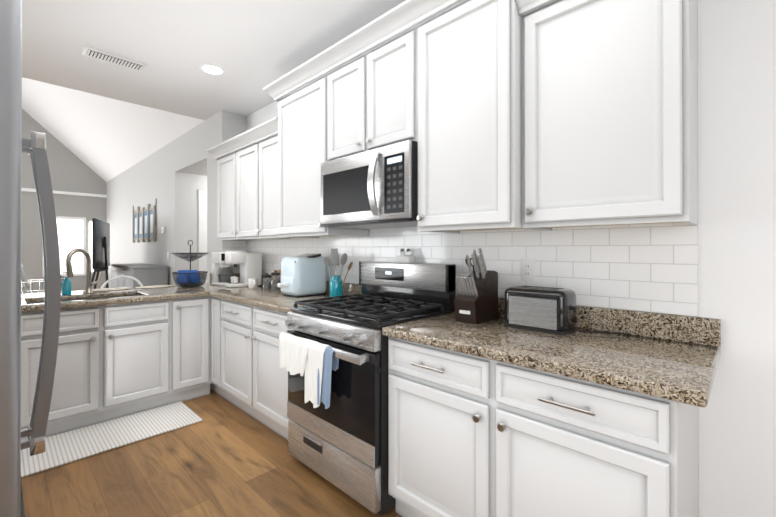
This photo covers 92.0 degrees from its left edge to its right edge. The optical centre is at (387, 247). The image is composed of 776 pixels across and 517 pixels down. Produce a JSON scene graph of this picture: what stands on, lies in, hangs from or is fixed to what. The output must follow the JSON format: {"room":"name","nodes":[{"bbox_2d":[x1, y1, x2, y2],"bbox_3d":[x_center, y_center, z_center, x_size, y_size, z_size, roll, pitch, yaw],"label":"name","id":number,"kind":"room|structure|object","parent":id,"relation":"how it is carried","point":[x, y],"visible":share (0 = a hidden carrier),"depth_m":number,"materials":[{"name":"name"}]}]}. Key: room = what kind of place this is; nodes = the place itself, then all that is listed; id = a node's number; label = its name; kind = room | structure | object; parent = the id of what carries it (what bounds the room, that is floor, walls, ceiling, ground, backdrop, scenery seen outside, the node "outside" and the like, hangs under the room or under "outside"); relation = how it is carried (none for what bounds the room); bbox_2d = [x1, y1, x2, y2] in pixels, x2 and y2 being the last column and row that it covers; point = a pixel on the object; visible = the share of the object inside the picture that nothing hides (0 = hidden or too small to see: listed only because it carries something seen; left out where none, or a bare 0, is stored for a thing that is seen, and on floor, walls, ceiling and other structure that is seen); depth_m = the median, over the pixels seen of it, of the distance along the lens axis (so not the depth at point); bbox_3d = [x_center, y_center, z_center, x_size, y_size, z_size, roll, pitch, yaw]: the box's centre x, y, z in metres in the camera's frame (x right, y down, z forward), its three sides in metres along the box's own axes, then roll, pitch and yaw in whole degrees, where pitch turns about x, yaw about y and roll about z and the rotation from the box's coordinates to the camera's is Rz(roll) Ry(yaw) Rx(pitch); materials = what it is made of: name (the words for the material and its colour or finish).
{"room":"kitchen","nodes":[
{"label":"kitchen","id":0,"kind":"room"},
{"bbox_2d":[21,109,106,293],"bbox_3d":[-8.046,-2.605,6.321,0.180,7.806,5.330,0,0,44],"label":"wall","id":1,"kind":"structure","parent":0,"point":[79,187],"depth_m":7.63,"materials":[{"name":"grey paint"}]},
{"bbox_2d":[43,216,93,276],"bbox_3d":[-6.555,-0.033,7.786,0.030,1.230,0.920,0,0,44],"label":"window","id":2,"kind":"structure","parent":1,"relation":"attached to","point":[71,233],"depth_m":7.79,"materials":[{"name":"white glass"}]},
{"bbox_2d":[106,110,246,287],"bbox_3d":[-3.826,-0.074,6.215,6.150,2.743,0.390,0,0,44],"label":"wall","id":3,"kind":"structure","parent":0,"point":[160,175],"depth_m":5.16,"materials":[{"name":"grey paint"}]},
{"bbox_2d":[132,199,156,242],"bbox_3d":[-3.947,-0.413,6.040,1.400,0.640,0.028,0,0,44],"label":"wall art","id":4,"kind":"object","parent":3,"relation":"attached to","point":[143,224],"depth_m":6.00,"materials":[{"name":"beige"}]},
{"bbox_2d":[222,240,245,272],"bbox_3d":[-1.655,0.082,4.029,0.008,0.382,0.261,0,0,44],"label":"tile backsplash","id":5,"kind":"structure","parent":3,"relation":"attached to","point":[229,245],"depth_m":4.03,"materials":[{"name":"white tile"}]},
{"bbox_2d":[186,173,206,283],"bbox_3d":[-1.669,-0.076,5.397,1.350,2.743,1.930,0,0,44],"label":"wall","id":6,"kind":"structure","parent":0,"point":[195,183],"depth_m":5.15,"materials":[{"name":"grey paint"}]},
{"bbox_2d":[198,190,206,282],"bbox_3d":[-2.323,0.246,5.507,0.015,2.100,0.880,0,0,44],"label":"door frame","id":7,"kind":"structure","parent":6,"relation":"attached to","point":[202,225],"depth_m":5.22,"materials":[{"name":"white"}]},
{"bbox_2d":[21,389,402,516],"bbox_3d":[-2.592,1.326,2.414,13.400,0.080,7.500,0,0,44],"label":"floor","id":8,"kind":"structure","parent":0,"point":[225,458],"depth_m":2.07,"materials":[{"name":"brown wood"}]},
{"bbox_2d":[21,312,24,440],"bbox_3d":[-2.795,0.850,2.370,0.630,0.872,0.647,0,0,44],"label":"base cabinet","id":9,"kind":"object","parent":8,"relation":"on","point":[23,313],"depth_m":2.40,"materials":[{"name":"white wood"}]},
{"bbox_2d":[21,273,239,312],"bbox_3d":[-2.339,0.455,3.033,0.946,0.366,2.658,0,0,44],"label":"countertop","id":10,"kind":"structure","parent":9,"relation":"on","point":[174,292],"depth_m":3.00,"materials":[{"name":"brown stone"}]},
{"bbox_2d":[21,262,64,294],"bbox_3d":[-2.856,0.240,2.964,0.266,0.265,0.485,0,0,44],"label":"wire dish rack","id":11,"kind":"object","parent":10,"relation":"on","point":[24,280],"visible":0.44,"depth_m":2.92,"materials":[{"name":"white metal"}]},
{"bbox_2d":[62,272,71,294],"bbox_3d":[-2.559,0.282,2.983,0.060,0.182,0.060,0,0,44],"label":"soap bottle","id":12,"kind":"object","parent":10,"relation":"on","point":[66,286],"visible":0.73,"depth_m":2.96,"materials":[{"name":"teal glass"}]},
{"bbox_2d":[66,248,102,293],"bbox_3d":[-2.463,0.188,3.044,0.143,0.370,0.250,0,0,44],"label":"gooseneck faucet","id":13,"kind":"object","parent":10,"relation":"on","point":[69,271],"visible":1,"depth_m":3.07,"materials":[{"name":"silver metal"}]},
{"bbox_2d":[83,287,135,290],"bbox_3d":[-2.509,0.371,3.352,0.223,0.006,0.360,0,0,41],"label":"woven placemat","id":14,"kind":"object","parent":10,"relation":"on","point":[123,288],"depth_m":3.32,"materials":[{"name":"beige"}]},
{"bbox_2d":[136,285,176,287],"bbox_3d":[-2.231,0.372,3.611,0.223,0.006,0.360,0,0,41],"label":"woven placemat","id":15,"kind":"object","parent":10,"relation":"on","point":[154,286],"depth_m":3.58,"materials":[{"name":"beige"}]},
{"bbox_2d":[171,240,207,286],"bbox_3d":[-1.927,0.149,3.652,0.338,0.452,0.338,0,0,44],"label":"wire fruit basket","id":16,"kind":"object","parent":10,"relation":"on","point":[191,278],"visible":1,"depth_m":3.60,"materials":[{"name":"grey"}]},
{"bbox_2d":[211,252,232,285],"bbox_3d":[-1.670,0.208,3.809,0.212,0.335,0.207,0,0,44],"label":"drip coffee maker","id":17,"kind":"object","parent":10,"relation":"on","point":[222,272],"visible":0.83,"depth_m":3.74,"materials":[{"name":"white plastic"}]},
{"bbox_2d":[224,250,261,287],"bbox_3d":[-1.423,0.200,3.686,0.150,0.350,0.320,0,0,44],"label":"coffee maker","id":18,"kind":"object","parent":10,"relation":"on","point":[250,263],"visible":0.98,"depth_m":3.64,"materials":[{"name":"white plastic"}]},
{"bbox_2d":[0,0,60,516],"bbox_3d":[-1.150,0.386,0.713,0.840,1.790,0.786,0,0,44],"label":"stainless refrigerator","id":19,"kind":"object","parent":8,"relation":"on","point":[14,145],"visible":1,"depth_m":0.65,"materials":[{"name":"grey metal"}]},
{"bbox_2d":[22,280,43,292],"bbox_3d":[-3.145,0.791,3.408,0.430,0.998,0.424,0,0,44],"label":"bar stool","id":20,"kind":"object","parent":8,"relation":"on","point":[31,281],"visible":0.02,"depth_m":3.50,"materials":[{"name":"white"}]},
{"bbox_2d":[25,323,160,439],"bbox_3d":[-2.282,0.988,2.908,0.460,0.599,0.840,0,0,44],"label":"base cabinet","id":21,"kind":"object","parent":8,"relation":"on","point":[104,374],"depth_m":2.70,"materials":[{"name":"white wood"}]},
{"bbox_2d":[91,218,109,288],"bbox_3d":[-4.052,0.462,5.153,1.077,1.674,0.537,0,0,44],"label":"television","id":22,"kind":"object","parent":8,"relation":"on","point":[100,245],"visible":0.79,"depth_m":5.07,"materials":[{"name":"black plastic"}]},
{"bbox_2d":[21,401,202,477],"bbox_3d":[-1.907,1.278,2.574,0.487,0.016,1.040,0,0,44],"label":"kitchen mat","id":23,"kind":"object","parent":8,"relation":"on","point":[64,448],"visible":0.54,"depth_m":2.54,"materials":[{"name":"white fabric"}]},
{"bbox_2d":[101,275,142,287],"bbox_3d":[-2.700,0.793,3.868,0.430,0.998,0.424,0,0,44],"label":"bar stool","id":24,"kind":"object","parent":8,"relation":"on","point":[122,276],"visible":0.15,"depth_m":4.00,"materials":[{"name":"white"}]},
{"bbox_2d":[110,263,167,287],"bbox_3d":[-3.643,0.770,5.438,1.410,1.050,0.410,0,0,44],"label":"tv console","id":25,"kind":"object","parent":8,"relation":"on","point":[147,274],"visible":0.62,"depth_m":5.03,"materials":[{"name":"grey"}]},
{"bbox_2d":[145,296,208,405],"bbox_3d":[-1.865,0.853,3.340,0.620,0.872,0.360,0,0,44],"label":"base cabinet","id":26,"kind":"object","parent":8,"relation":"on","point":[183,324],"depth_m":3.09,"materials":[{"name":"white wood"}]},
{"bbox_2d":[209,296,216,393],"bbox_3d":[-1.247,0.853,3.395,0.185,0.872,0.618,0,0,44],"label":"base cabinet","id":27,"kind":"object","parent":8,"relation":"on","point":[212,300],"depth_m":3.22,"materials":[{"name":"white wood"}]},
{"bbox_2d":[217,298,291,439],"bbox_3d":[-0.765,0.852,2.930,1.153,0.872,0.618,0,0,44],"label":"base cabinet","id":28,"kind":"object","parent":8,"relation":"on","point":[250,376],"depth_m":2.73,"materials":[{"name":"white wood"}]},
{"bbox_2d":[209,275,361,313],"bbox_3d":[-0.831,0.343,2.975,1.307,0.142,0.646,0,0,44],"label":"countertop","id":29,"kind":"structure","parent":28,"relation":"on","point":[269,299],"depth_m":2.88,"materials":[{"name":"brown stone"}]},
{"bbox_2d":[248,278,257,288],"bbox_3d":[-1.234,0.327,3.441,0.120,0.095,0.088,0,0,44],"label":"mug","id":30,"kind":"object","parent":29,"relation":"on","point":[252,283],"visible":1,"depth_m":3.42,"materials":[{"name":"white ceramic"}]},
{"bbox_2d":[263,270,280,289],"bbox_3d":[-0.981,0.289,3.388,0.315,0.170,0.211,0,0,44],"label":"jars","id":31,"kind":"object","parent":29,"relation":"on","point":[272,282],"visible":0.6,"depth_m":3.36,"materials":[{"name":"grey"}]},
{"bbox_2d":[277,253,325,297],"bbox_3d":[-0.693,0.209,2.944,0.255,0.328,0.375,0,0,44],"label":"toaster","id":32,"kind":"object","parent":29,"relation":"on","point":[303,275],"visible":0.96,"depth_m":2.86,"materials":[{"name":"blue plastic"}]},
{"bbox_2d":[324,248,352,296],"bbox_3d":[-0.376,0.188,2.780,0.227,0.369,0.146,0,0,44],"label":"utensil holder","id":33,"kind":"object","parent":29,"relation":"on","point":[336,285],"visible":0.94,"depth_m":2.74,"materials":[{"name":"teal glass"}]},
{"bbox_2d":[279,261,455,515],"bbox_3d":[-0.140,0.690,2.194,0.759,1.189,0.770,0,0,44],"label":"steel gas range","id":34,"kind":"object","parent":8,"relation":"on","point":[333,353],"visible":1,"depth_m":1.95,"materials":[{"name":"grey metal"}]},
{"bbox_2d":[397,249,414,262],"bbox_3d":[0.115,0.050,2.428,0.110,0.092,0.060,0,0,44],"label":"salt","id":35,"kind":"object","parent":34,"relation":"on","point":[403,258],"visible":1,"depth_m":2.40,"materials":[{"name":"white ceramic"}]},
{"bbox_2d":[388,337,698,516],"bbox_3d":[0.598,0.848,1.615,1.099,0.872,0.618,0,0,44],"label":"base cabinet","id":36,"kind":"object","parent":8,"relation":"on","point":[471,436],"depth_m":1.32,"materials":[{"name":"white wood"}]},
{"bbox_2d":[382,294,720,406],"bbox_3d":[0.612,0.339,1.583,1.164,0.142,0.646,0,0,44],"label":"countertop","id":37,"kind":"structure","parent":36,"relation":"on","point":[672,357],"depth_m":1.41,"materials":[{"name":"brown stone"}]},
{"bbox_2d":[454,248,497,323],"bbox_3d":[0.452,0.185,1.924,0.123,0.370,0.233,0,0,44],"label":"knife block","id":38,"kind":"object","parent":37,"relation":"on","point":[476,300],"visible":1,"depth_m":1.88,"materials":[{"name":"black wood"}]},
{"bbox_2d":[504,286,631,334],"bbox_3d":[0.782,0.276,1.672,0.485,0.186,0.203,0,0,44],"label":"toaster","id":39,"kind":"object","parent":37,"relation":"on","point":[545,309],"visible":1,"depth_m":1.65,"materials":[{"name":"silver metal"}]},
{"bbox_2d":[22,0,462,181],"bbox_3d":[-3.140,-4.040,1.861,13.200,5.164,5.720,0,0,44],"label":"ceiling","id":40,"kind":"structure","parent":0,"point":[253,48],"depth_m":2.89,"materials":[{"name":"white paint"}]},
{"bbox_2d":[82,46,146,71],"bbox_3d":[-2.098,-1.446,2.883,0.150,0.016,0.390,0,0,44],"label":"ceiling vent","id":41,"kind":"object","parent":40,"relation":"in","point":[110,58],"visible":1,"depth_m":2.86,"materials":[{"name":"white metal"}]},
{"bbox_2d":[199,64,225,75],"bbox_3d":[-1.429,-1.451,3.051,0.196,0.005,0.196,0,0,44],"label":"recessed light","id":42,"kind":"object","parent":40,"relation":"in","point":[212,69],"visible":1,"depth_m":3.04,"materials":[{"name":"white"}]},
{"bbox_2d":[247,0,775,516],"bbox_3d":[1.017,-0.087,1.729,7.050,2.743,0.120,0,0,44],"label":"wall","id":43,"kind":"structure","parent":0,"point":[737,224],"depth_m":1.38,"materials":[{"name":"white paint"}]},
{"bbox_2d":[214,132,253,239],"bbox_3d":[-1.349,-0.558,3.703,0.897,0.917,0.323,0,0,44],"label":"upper cabinet","id":44,"kind":"object","parent":43,"relation":"attached to","point":[235,175],"depth_m":3.57,"materials":[{"name":"white wood"}]},
{"bbox_2d":[254,124,317,238],"bbox_3d":[-0.865,-0.560,3.236,0.449,0.917,0.323,0,0,44],"label":"upper cabinet","id":45,"kind":"object","parent":43,"relation":"attached to","point":[264,149],"depth_m":3.19,"materials":[{"name":"white wood"}]},
{"bbox_2d":[274,60,369,235],"bbox_3d":[-0.501,-0.671,2.833,0.635,1.138,0.398,0,0,44],"label":"upper cabinet","id":46,"kind":"object","parent":43,"relation":"attached to","point":[298,123],"depth_m":2.68,"materials":[{"name":"white wood"}]},
{"bbox_2d":[322,8,409,162],"bbox_3d":[0.003,-0.908,2.347,0.765,0.668,0.398,0,0,44],"label":"upper cabinet","id":47,"kind":"object","parent":43,"relation":"attached to","point":[366,100],"depth_m":2.17,"materials":[{"name":"white wood"}]},
{"bbox_2d":[321,140,416,228],"bbox_3d":[-0.034,-0.345,2.307,0.759,0.414,0.503,0,0,44],"label":"over-the-range microwave","id":48,"kind":"object","parent":47,"relation":"attached to","point":[376,188],"visible":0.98,"depth_m":2.08,"materials":[{"name":"grey metal"}]},
{"bbox_2d":[246,223,697,315],"bbox_3d":[-0.179,0.138,2.792,3.848,0.500,0.008,0,0,44],"label":"tiled wall","id":49,"kind":"structure","parent":43,"relation":"attached to","point":[647,267],"depth_m":1.78,"materials":[{"name":"white tile"}]},
{"bbox_2d":[521,259,534,281],"bbox_3d":[0.715,0.113,1.918,0.072,0.116,0.007,0,0,44],"label":"outlet","id":50,"kind":"object","parent":49,"relation":"attached to","point":[527,269],"visible":1,"depth_m":1.91,"materials":[{"name":"white plastic"}]},
{"bbox_2d":[410,0,545,231],"bbox_3d":[0.468,-0.674,1.897,0.529,1.138,0.398,0,0,44],"label":"upper cabinet","id":51,"kind":"object","parent":43,"relation":"attached to","point":[466,60],"depth_m":1.73,"materials":[{"name":"white wood"}]},
{"bbox_2d":[522,0,697,227],"bbox_3d":[0.890,-0.603,1.542,0.571,0.994,0.323,0,0,44],"label":"upper cabinet","id":52,"kind":"object","parent":43,"relation":"attached to","point":[530,114],"depth_m":1.39,"materials":[{"name":"white wood"}]}
]}

